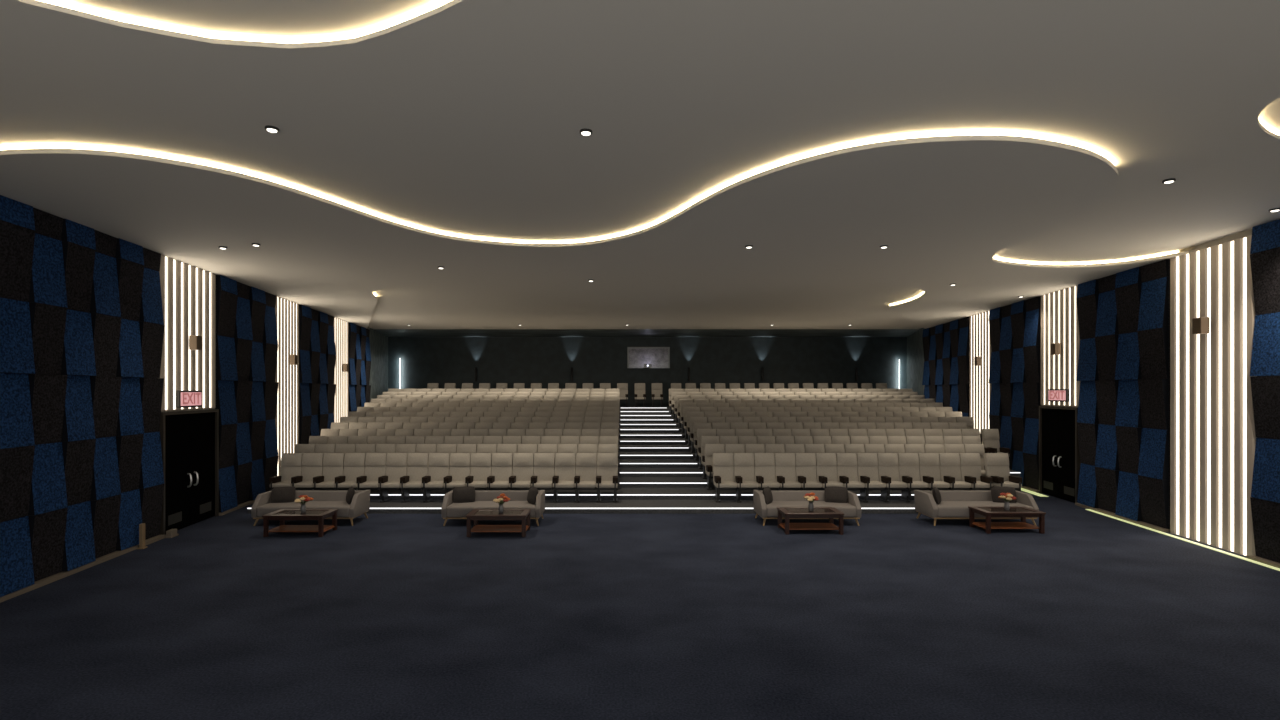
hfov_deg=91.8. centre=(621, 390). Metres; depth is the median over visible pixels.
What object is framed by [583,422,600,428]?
seat
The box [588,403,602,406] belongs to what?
seat
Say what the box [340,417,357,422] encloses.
seat
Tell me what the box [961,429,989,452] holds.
seat
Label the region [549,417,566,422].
seat
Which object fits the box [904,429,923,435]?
seat
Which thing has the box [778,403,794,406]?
seat
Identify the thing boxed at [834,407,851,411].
seat
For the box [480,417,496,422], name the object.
seat
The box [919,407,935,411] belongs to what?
seat
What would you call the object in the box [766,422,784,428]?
seat
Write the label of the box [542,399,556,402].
seat
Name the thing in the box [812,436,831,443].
seat
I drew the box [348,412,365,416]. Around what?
seat
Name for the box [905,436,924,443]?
seat
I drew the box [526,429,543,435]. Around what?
seat
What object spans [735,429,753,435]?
seat
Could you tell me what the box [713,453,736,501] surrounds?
seat
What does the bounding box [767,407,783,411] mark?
seat
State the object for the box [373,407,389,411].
seat
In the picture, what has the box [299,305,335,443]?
tiled wall
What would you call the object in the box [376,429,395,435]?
seat
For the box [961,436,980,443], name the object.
seat
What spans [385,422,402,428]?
seat
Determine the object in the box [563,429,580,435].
seat
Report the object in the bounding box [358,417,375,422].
seat
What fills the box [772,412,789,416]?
seat
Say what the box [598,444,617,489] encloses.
seat
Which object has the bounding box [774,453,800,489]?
seat
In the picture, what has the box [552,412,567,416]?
seat
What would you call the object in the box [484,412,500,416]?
seat
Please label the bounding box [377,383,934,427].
seats
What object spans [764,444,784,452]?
seat
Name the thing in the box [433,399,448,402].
seat
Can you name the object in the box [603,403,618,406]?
seat
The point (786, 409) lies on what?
seat
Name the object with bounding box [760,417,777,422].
seat
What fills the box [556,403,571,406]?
seat
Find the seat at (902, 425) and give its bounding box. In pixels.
[894,422,911,428]
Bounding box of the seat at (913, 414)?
[910,412,927,416]
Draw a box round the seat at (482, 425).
[475,422,492,428]
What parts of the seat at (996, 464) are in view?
backrest, armrest, seat, armrest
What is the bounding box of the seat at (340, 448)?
[335,444,355,452]
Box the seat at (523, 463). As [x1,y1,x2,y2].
[509,453,533,489]
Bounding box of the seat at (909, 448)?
[904,444,924,452]
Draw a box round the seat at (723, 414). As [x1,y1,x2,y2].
[721,412,737,416]
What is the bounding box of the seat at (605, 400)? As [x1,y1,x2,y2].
[604,399,618,402]
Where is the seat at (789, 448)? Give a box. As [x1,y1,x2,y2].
[784,444,804,452]
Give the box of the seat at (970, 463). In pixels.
[959,453,992,489]
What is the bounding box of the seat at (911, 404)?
[910,403,926,406]
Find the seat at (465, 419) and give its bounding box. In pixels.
[462,417,479,422]
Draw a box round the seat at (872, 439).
[868,436,887,443]
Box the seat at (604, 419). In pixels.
[602,417,618,452]
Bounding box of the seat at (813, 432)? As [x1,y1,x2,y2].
[810,429,828,435]
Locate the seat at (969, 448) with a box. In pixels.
[964,444,985,475]
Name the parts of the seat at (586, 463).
armrest, seat, backrest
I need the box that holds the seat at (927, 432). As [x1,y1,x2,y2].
[923,429,942,435]
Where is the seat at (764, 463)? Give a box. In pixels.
[754,453,779,489]
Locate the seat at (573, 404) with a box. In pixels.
[572,403,586,410]
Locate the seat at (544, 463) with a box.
[531,453,554,489]
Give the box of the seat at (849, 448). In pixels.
[844,444,864,452]
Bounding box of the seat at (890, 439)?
[887,436,905,443]
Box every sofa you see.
[251,490,369,525]
[441,490,544,525]
[753,490,861,525]
[914,490,1038,525]
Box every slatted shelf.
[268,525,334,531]
[471,525,528,531]
[779,523,838,529]
[972,522,1039,528]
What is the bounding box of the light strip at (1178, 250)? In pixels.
[993,250,1178,264]
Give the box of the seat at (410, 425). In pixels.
[403,422,420,428]
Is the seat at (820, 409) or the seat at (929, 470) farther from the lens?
the seat at (820, 409)
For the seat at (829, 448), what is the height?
1.120 m
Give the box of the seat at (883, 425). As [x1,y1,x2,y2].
[875,422,893,428]
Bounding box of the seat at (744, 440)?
[738,436,756,444]
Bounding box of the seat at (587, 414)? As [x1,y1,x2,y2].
[585,412,601,422]
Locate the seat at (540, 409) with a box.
[537,407,553,411]
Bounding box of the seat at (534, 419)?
[532,417,548,422]
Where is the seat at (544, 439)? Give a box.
[541,436,560,443]
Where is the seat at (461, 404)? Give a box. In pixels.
[460,403,475,406]
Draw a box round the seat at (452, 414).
[450,412,466,416]
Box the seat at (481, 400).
[480,399,494,402]
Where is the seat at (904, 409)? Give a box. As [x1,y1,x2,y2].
[902,407,918,411]
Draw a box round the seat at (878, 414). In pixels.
[876,412,892,416]
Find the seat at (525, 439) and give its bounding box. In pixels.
[522,436,540,444]
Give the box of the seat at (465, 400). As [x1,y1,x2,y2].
[464,399,479,402]
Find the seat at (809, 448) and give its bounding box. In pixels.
[804,444,824,452]
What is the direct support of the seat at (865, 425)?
on the floor at (625, 448)
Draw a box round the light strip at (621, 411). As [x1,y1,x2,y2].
[621,411,668,411]
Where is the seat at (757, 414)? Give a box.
[755,412,772,416]
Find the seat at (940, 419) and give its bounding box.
[938,417,955,422]
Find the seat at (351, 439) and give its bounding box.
[347,436,367,443]
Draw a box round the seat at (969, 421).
[956,417,981,443]
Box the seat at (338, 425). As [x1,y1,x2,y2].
[331,422,348,428]
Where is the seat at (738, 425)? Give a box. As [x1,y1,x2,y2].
[730,422,747,428]
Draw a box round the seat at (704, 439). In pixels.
[701,436,718,478]
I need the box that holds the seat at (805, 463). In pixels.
[795,453,821,489]
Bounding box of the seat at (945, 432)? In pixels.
[942,429,960,435]
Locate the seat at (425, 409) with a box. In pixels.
[423,407,438,411]
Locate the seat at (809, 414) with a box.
[807,412,823,416]
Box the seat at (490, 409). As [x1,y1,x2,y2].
[488,407,504,411]
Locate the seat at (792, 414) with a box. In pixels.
[790,412,806,416]
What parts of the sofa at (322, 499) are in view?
arm, seat, rail, backrest, arm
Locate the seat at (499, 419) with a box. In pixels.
[497,417,514,422]
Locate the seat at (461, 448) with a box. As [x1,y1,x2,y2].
[457,444,476,452]
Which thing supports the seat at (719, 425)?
on the floor at (625, 448)
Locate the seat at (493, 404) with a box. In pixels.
[492,403,507,406]
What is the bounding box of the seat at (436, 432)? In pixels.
[432,429,451,435]
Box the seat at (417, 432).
[414,429,432,435]
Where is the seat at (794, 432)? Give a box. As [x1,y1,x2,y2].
[791,429,809,435]
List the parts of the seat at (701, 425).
backrest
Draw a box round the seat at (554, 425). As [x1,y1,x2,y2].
[547,422,564,428]
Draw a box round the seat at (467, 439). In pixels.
[464,436,482,443]
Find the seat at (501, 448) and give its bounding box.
[497,444,517,452]
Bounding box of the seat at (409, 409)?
[406,407,422,411]
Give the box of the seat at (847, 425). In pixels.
[839,422,857,428]
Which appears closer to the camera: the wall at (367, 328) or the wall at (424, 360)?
the wall at (367, 328)
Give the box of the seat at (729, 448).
[725,444,744,453]
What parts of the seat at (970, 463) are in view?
backrest, armrest, seat, armrest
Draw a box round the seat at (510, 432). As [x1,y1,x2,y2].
[507,429,525,435]
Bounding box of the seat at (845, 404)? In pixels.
[844,403,860,406]
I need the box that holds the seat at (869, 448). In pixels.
[864,444,884,452]
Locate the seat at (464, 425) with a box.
[457,422,474,428]
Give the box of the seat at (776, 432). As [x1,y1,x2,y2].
[772,429,790,435]
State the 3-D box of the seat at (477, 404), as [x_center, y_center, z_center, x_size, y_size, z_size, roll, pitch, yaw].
[-5.144,0.991,22.857,0.591,1.120,0.652,0,0,0]
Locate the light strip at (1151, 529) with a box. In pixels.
[1085,509,1279,570]
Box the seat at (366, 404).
[364,403,380,406]
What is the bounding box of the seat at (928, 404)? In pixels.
[926,403,942,406]
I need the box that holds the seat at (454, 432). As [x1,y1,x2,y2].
[451,429,469,435]
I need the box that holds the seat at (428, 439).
[425,436,444,443]
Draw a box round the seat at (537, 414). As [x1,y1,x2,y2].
[535,412,551,417]
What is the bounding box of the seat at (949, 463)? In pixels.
[938,453,970,489]
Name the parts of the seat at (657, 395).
backrest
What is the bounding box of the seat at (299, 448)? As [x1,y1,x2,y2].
[295,444,315,452]
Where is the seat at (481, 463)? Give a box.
[465,453,491,489]
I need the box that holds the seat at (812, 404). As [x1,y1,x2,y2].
[811,403,827,406]
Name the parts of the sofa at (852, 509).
arm, backrest, seat, rail, arm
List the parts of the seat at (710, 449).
armrest, backrest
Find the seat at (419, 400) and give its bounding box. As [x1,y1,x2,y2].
[417,399,432,402]
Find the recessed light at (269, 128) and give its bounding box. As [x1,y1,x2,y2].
[265,125,278,132]
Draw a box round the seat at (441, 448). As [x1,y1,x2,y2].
[436,444,456,452]
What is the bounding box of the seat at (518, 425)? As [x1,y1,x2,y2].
[511,422,528,428]
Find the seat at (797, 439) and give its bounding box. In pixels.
[794,436,812,443]
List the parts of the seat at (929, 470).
armrest, backrest, seat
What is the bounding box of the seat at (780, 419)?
[778,417,795,422]
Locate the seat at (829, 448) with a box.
[824,444,844,452]
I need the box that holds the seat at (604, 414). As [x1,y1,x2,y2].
[602,412,618,416]
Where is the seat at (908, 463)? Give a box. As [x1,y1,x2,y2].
[897,453,928,501]
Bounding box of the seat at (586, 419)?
[584,417,601,422]
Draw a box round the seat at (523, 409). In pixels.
[521,407,536,411]
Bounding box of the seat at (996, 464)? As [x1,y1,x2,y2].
[983,453,1021,491]
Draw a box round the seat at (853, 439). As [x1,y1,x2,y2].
[850,436,868,443]
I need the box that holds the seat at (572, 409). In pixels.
[570,407,585,411]
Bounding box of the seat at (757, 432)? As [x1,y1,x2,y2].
[753,429,772,436]
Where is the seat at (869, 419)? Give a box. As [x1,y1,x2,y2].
[867,417,884,422]
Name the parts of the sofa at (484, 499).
arm, seat, rail, backrest, arm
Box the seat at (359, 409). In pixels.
[357,407,373,411]
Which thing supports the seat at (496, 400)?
on the floor at (625, 448)
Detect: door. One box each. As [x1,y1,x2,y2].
[158,409,218,534]
[1039,406,1080,502]
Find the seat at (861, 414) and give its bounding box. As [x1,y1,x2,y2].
[858,412,875,416]
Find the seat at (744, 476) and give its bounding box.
[733,453,757,501]
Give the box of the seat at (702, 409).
[700,407,716,411]
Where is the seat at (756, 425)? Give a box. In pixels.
[748,422,765,428]
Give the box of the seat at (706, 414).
[704,412,720,416]
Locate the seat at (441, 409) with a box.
[439,407,455,411]
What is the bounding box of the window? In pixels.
[627,347,669,367]
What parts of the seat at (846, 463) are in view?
armrest, backrest, seat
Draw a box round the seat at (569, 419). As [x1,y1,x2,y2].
[567,417,583,422]
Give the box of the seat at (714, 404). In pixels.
[713,403,728,406]
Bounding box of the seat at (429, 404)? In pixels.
[428,403,443,406]
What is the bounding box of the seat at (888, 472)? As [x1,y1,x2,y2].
[877,453,906,501]
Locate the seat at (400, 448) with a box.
[396,444,416,452]
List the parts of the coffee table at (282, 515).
leg, tabletop frame, leg, leg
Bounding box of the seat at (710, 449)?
[705,444,724,489]
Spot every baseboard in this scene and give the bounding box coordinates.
[0,535,165,602]
[219,500,254,515]
[1021,486,1038,492]
[1075,503,1169,531]
[1247,556,1279,567]
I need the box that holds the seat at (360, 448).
[355,444,376,452]
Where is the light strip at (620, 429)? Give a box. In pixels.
[620,429,678,429]
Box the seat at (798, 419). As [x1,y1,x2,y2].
[796,417,813,422]
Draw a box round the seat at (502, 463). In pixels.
[487,453,512,489]
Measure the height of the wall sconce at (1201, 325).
0.290 m
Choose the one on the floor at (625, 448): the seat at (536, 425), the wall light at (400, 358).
the seat at (536, 425)
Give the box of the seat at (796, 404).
[795,403,811,406]
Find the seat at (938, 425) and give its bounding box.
[930,422,948,428]
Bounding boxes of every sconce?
[189,335,201,349]
[289,355,297,364]
[342,364,348,371]
[855,367,857,380]
[974,357,981,365]
[1051,343,1060,354]
[1192,317,1209,333]
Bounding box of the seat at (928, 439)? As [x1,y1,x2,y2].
[924,436,943,443]
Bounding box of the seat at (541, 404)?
[540,403,555,406]
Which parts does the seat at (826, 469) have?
armrest, backrest, seat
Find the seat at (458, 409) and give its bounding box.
[455,407,471,411]
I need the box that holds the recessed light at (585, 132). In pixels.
[580,128,591,135]
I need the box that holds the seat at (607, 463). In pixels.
[596,453,617,501]
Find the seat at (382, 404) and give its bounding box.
[380,403,396,406]
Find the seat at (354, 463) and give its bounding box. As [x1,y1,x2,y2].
[335,453,365,489]
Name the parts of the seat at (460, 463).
armrest, seat, backrest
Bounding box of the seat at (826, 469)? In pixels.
[815,453,842,489]
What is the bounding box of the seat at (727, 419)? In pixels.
[725,417,742,422]
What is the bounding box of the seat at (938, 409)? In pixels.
[935,407,952,411]
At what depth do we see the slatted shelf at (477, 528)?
11.97 m
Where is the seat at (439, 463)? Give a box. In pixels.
[422,453,449,501]
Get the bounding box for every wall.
[0,195,163,596]
[159,255,214,410]
[161,328,368,411]
[215,275,278,512]
[275,296,298,475]
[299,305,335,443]
[333,317,347,422]
[348,322,370,415]
[369,328,387,402]
[388,337,906,405]
[629,349,667,367]
[907,328,923,394]
[922,317,968,416]
[924,229,1256,555]
[989,296,1041,489]
[1076,259,1169,528]
[1250,219,1279,562]
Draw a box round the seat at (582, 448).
[578,444,597,452]
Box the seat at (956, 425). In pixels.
[948,422,966,428]
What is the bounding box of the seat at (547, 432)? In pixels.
[544,429,562,436]
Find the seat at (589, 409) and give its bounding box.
[586,407,602,411]
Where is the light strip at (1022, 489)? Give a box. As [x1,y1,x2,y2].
[1021,488,1048,496]
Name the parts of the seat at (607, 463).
armrest, seat, backrest, armrest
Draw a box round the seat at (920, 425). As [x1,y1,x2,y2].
[912,422,930,428]
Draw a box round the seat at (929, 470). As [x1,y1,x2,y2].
[918,453,949,489]
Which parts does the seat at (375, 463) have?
armrest, seat, backrest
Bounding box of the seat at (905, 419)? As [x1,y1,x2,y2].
[902,417,920,422]
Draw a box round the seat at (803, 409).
[801,407,817,411]
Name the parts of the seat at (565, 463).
armrest, seat, backrest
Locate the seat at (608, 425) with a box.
[601,422,618,459]
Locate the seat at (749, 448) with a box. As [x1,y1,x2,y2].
[745,444,764,452]
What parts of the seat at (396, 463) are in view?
armrest, seat, backrest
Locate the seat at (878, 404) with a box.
[877,403,893,406]
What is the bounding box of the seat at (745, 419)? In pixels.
[743,417,760,422]
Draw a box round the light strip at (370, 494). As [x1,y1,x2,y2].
[370,494,913,494]
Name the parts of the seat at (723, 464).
armrest, backrest, seat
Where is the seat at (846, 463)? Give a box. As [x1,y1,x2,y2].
[836,453,864,489]
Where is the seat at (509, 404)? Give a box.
[508,403,523,406]
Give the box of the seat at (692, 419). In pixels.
[690,417,706,452]
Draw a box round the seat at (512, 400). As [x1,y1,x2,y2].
[511,399,525,402]
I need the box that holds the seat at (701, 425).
[693,422,711,459]
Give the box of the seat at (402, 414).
[399,412,416,416]
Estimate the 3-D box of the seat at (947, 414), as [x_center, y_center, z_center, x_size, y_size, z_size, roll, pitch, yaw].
[11.262,1.258,20.840,0.585,1.120,0.652,0,0,0]
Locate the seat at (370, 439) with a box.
[367,436,386,443]
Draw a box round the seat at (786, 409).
[784,407,800,411]
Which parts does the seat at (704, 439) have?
backrest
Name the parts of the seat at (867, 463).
armrest, backrest, seat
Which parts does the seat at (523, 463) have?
armrest, seat, backrest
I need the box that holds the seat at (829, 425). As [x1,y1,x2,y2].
[821,422,838,428]
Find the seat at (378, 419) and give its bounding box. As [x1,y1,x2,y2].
[375,417,392,422]
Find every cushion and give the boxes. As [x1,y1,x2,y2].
[271,486,295,502]
[346,487,354,503]
[452,486,474,502]
[527,486,537,503]
[763,486,772,504]
[824,486,847,502]
[932,487,940,504]
[991,486,1015,502]
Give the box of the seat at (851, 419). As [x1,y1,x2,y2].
[849,417,866,422]
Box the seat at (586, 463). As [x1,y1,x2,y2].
[574,453,596,501]
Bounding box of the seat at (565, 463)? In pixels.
[552,453,575,501]
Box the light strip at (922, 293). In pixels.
[889,293,922,305]
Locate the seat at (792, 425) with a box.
[784,422,802,428]
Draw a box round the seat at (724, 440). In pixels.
[719,436,737,444]
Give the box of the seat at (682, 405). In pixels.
[680,403,695,432]
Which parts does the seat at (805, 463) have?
armrest, backrest, seat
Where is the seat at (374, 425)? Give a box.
[367,422,384,428]
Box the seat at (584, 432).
[581,429,599,435]
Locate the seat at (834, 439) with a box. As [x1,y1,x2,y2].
[831,436,849,443]
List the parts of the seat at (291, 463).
armrest, seat, backrest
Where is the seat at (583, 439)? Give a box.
[580,436,598,443]
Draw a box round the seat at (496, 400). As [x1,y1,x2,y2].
[495,399,510,402]
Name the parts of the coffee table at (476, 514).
leg, tabletop frame, leg, leg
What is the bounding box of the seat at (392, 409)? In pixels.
[390,407,406,411]
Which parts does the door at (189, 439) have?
kick plate, pull handle, pull handle, kick plate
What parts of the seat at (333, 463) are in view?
armrest, seat, backrest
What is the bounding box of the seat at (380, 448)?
[376,444,396,452]
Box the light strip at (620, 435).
[620,435,681,435]
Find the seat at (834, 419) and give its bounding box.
[831,417,849,422]
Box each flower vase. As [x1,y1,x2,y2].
[295,495,312,512]
[493,493,509,512]
[804,493,818,510]
[998,493,1016,509]
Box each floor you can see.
[0,491,1279,719]
[248,406,1019,513]
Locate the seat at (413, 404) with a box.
[412,403,427,406]
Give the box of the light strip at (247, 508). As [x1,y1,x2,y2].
[247,508,914,508]
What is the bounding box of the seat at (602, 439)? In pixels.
[599,436,617,443]
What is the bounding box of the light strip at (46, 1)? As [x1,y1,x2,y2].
[38,0,451,42]
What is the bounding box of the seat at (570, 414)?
[568,412,584,416]
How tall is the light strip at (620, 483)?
0.024 m
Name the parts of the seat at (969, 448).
backrest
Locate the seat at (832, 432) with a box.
[829,429,847,435]
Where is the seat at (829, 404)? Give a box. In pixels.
[828,403,843,406]
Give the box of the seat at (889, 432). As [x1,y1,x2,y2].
[885,429,904,435]
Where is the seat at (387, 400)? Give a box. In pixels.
[386,399,401,402]
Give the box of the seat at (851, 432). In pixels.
[848,429,866,435]
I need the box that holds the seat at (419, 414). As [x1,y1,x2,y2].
[416,412,432,416]
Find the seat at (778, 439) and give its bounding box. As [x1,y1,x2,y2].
[775,436,793,443]
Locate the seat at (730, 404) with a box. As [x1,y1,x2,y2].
[729,403,745,406]
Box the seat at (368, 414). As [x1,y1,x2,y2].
[365,412,382,416]
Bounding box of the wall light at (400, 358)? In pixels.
[400,358,400,388]
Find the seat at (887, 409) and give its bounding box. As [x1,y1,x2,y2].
[885,407,901,411]
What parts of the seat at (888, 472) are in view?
armrest, backrest, seat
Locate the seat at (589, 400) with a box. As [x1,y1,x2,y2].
[588,399,603,402]
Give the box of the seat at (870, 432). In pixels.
[866,429,885,435]
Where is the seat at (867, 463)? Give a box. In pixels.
[856,453,885,501]
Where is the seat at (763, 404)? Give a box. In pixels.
[762,403,778,406]
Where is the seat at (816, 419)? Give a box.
[814,417,831,422]
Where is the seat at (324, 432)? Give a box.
[321,429,339,435]
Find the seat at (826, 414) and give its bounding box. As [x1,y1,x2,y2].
[824,412,841,416]
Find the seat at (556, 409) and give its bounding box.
[554,407,569,411]
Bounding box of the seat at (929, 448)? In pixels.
[924,444,944,452]
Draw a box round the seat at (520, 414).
[518,412,534,416]
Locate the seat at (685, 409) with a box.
[683,407,699,438]
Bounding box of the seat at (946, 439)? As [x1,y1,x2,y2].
[943,436,961,443]
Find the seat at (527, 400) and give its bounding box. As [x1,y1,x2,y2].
[526,399,541,402]
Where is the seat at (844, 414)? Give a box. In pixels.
[841,412,858,416]
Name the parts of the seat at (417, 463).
armrest, seat, backrest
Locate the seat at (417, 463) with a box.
[400,453,428,501]
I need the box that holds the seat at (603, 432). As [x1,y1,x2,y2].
[600,429,618,451]
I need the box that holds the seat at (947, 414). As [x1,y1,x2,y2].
[945,412,961,416]
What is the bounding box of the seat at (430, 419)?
[428,417,444,422]
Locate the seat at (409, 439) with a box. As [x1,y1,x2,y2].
[406,436,425,443]
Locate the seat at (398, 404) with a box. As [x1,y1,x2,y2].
[396,403,411,406]
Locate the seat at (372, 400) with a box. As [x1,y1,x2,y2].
[371,399,385,402]
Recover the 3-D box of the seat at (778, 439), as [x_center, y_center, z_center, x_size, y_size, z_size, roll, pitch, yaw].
[4.470,1.794,16.805,0.510,1.120,0.652,0,0,0]
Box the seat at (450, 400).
[448,399,463,402]
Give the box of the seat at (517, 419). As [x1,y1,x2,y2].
[515,417,531,422]
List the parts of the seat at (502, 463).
armrest, seat, backrest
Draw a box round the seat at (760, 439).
[757,436,774,443]
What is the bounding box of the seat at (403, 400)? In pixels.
[402,399,417,402]
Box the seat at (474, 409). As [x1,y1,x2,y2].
[472,407,487,411]
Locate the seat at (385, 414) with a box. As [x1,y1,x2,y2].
[382,412,399,416]
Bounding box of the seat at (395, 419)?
[393,417,410,422]
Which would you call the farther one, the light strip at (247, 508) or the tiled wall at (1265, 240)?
the light strip at (247, 508)
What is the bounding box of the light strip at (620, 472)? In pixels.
[620,472,1019,472]
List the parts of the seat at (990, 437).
backrest, armrest, armrest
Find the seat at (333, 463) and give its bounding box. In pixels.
[313,453,344,489]
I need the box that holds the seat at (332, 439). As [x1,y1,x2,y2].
[328,436,347,443]
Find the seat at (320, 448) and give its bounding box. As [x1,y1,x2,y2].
[315,444,335,452]
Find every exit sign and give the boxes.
[176,390,201,407]
[1048,389,1068,401]
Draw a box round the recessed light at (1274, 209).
[1269,208,1279,211]
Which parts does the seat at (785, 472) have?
armrest, backrest, seat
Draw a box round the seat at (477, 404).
[476,403,491,406]
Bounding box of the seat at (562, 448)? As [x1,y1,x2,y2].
[558,444,577,452]
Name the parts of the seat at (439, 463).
armrest, seat, backrest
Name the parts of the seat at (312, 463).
armrest, seat, backrest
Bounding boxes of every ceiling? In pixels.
[0,0,1279,336]
[0,135,1194,328]
[54,0,1279,133]
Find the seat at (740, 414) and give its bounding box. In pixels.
[738,412,754,416]
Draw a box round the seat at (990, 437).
[981,429,1009,456]
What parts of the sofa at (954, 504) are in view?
arm, backrest, rail, seat, arm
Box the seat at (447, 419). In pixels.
[445,417,462,422]
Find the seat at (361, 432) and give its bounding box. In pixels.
[358,429,376,435]
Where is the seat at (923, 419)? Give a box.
[920,417,937,422]
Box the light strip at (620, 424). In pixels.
[620,424,675,424]
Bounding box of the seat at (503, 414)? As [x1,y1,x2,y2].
[501,412,517,416]
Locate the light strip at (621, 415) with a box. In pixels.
[621,415,670,415]
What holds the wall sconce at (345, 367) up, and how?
attached to the wall at (340, 326)
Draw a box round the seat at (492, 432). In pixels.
[488,429,506,435]
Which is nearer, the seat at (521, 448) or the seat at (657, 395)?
the seat at (521, 448)
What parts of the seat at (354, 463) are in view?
armrest, seat, backrest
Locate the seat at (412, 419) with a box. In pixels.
[410,417,427,422]
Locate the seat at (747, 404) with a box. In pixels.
[746,403,761,406]
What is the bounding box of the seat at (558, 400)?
[557,399,572,402]
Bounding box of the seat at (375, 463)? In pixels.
[356,453,386,489]
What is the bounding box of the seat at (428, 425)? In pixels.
[421,422,438,428]
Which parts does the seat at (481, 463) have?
armrest, seat, backrest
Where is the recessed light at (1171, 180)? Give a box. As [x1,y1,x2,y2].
[1162,178,1175,183]
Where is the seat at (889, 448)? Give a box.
[884,444,904,452]
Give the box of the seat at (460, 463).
[444,453,470,493]
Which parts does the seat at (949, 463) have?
armrest, backrest, seat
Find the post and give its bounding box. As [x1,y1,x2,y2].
[137,523,147,548]
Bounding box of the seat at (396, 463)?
[378,453,407,501]
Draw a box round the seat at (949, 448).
[944,444,964,452]
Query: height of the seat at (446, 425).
1.120 m
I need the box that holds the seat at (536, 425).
[529,422,546,428]
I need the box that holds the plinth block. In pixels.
[165,529,178,537]
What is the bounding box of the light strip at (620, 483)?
[620,483,706,483]
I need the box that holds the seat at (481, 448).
[477,444,496,452]
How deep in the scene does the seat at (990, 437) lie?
17.96 m
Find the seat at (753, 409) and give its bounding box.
[750,407,766,411]
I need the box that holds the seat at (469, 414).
[467,412,483,416]
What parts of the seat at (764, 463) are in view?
armrest, backrest, seat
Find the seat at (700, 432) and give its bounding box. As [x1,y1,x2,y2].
[697,429,715,468]
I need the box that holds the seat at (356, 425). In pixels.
[349,422,366,428]
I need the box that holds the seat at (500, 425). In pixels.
[493,422,510,428]
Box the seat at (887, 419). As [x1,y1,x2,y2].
[885,417,902,422]
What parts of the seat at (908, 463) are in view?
armrest, backrest, seat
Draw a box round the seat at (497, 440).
[483,436,502,444]
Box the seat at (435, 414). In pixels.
[433,412,449,416]
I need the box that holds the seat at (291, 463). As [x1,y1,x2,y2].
[269,453,302,490]
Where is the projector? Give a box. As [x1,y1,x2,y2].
[644,364,651,367]
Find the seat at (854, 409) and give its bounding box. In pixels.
[851,407,868,411]
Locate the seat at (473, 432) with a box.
[470,429,488,436]
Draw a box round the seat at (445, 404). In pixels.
[444,403,459,406]
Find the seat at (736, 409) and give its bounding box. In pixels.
[734,407,750,411]
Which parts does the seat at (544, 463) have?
armrest, seat, backrest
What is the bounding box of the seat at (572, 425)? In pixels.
[565,422,582,429]
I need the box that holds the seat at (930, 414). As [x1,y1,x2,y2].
[927,412,944,416]
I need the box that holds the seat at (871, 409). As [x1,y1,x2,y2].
[868,407,884,411]
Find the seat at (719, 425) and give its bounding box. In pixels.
[712,422,729,428]
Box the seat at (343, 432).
[339,429,358,435]
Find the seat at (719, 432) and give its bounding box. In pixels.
[716,429,734,435]
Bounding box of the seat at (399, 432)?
[395,429,413,435]
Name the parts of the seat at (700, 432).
backrest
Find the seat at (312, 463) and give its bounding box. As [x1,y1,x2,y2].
[291,453,323,489]
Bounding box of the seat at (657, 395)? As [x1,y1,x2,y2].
[652,383,662,406]
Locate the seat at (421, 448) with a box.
[416,444,436,452]
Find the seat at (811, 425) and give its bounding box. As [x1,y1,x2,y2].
[802,422,820,428]
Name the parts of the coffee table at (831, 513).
leg, leg, tabletop frame, leg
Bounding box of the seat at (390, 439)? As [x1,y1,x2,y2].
[386,436,405,443]
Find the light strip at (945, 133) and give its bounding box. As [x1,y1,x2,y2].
[0,132,1102,242]
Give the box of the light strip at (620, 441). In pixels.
[620,441,684,441]
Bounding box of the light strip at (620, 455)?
[620,455,692,455]
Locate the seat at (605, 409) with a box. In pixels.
[603,407,618,411]
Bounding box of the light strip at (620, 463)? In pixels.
[620,463,696,463]
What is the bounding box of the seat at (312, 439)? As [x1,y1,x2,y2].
[309,436,328,443]
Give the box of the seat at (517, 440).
[502,436,521,444]
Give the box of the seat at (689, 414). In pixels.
[687,412,703,445]
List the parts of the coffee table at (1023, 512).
leg, leg, tabletop frame, leg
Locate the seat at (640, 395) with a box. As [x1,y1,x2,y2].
[635,383,645,406]
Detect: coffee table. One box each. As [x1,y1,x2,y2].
[262,509,337,536]
[466,509,530,536]
[777,507,844,534]
[968,506,1045,533]
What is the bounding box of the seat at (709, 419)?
[707,417,724,422]
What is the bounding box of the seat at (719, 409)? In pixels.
[717,407,733,411]
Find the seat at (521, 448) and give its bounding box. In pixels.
[517,444,537,452]
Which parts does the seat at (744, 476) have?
armrest, backrest, seat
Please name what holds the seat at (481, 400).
on the floor at (625, 448)
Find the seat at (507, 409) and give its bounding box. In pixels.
[505,407,520,411]
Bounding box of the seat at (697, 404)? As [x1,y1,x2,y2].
[696,403,712,406]
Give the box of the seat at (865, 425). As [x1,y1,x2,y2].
[857,422,875,428]
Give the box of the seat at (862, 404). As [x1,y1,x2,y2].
[860,403,876,406]
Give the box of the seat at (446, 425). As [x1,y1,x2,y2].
[439,422,456,428]
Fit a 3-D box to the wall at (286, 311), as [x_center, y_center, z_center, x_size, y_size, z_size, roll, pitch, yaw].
[-9.517,0.090,17.613,0.046,5.340,1.655,0,0,-8]
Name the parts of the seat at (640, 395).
backrest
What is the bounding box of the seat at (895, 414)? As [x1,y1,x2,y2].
[893,412,910,416]
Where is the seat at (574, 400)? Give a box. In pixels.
[573,399,587,406]
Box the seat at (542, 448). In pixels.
[537,444,557,452]
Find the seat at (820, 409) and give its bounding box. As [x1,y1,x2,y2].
[818,407,834,411]
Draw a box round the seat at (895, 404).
[893,403,909,406]
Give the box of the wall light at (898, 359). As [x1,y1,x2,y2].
[898,359,899,388]
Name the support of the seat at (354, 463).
on the floor at (625, 448)
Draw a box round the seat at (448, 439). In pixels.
[444,436,463,443]

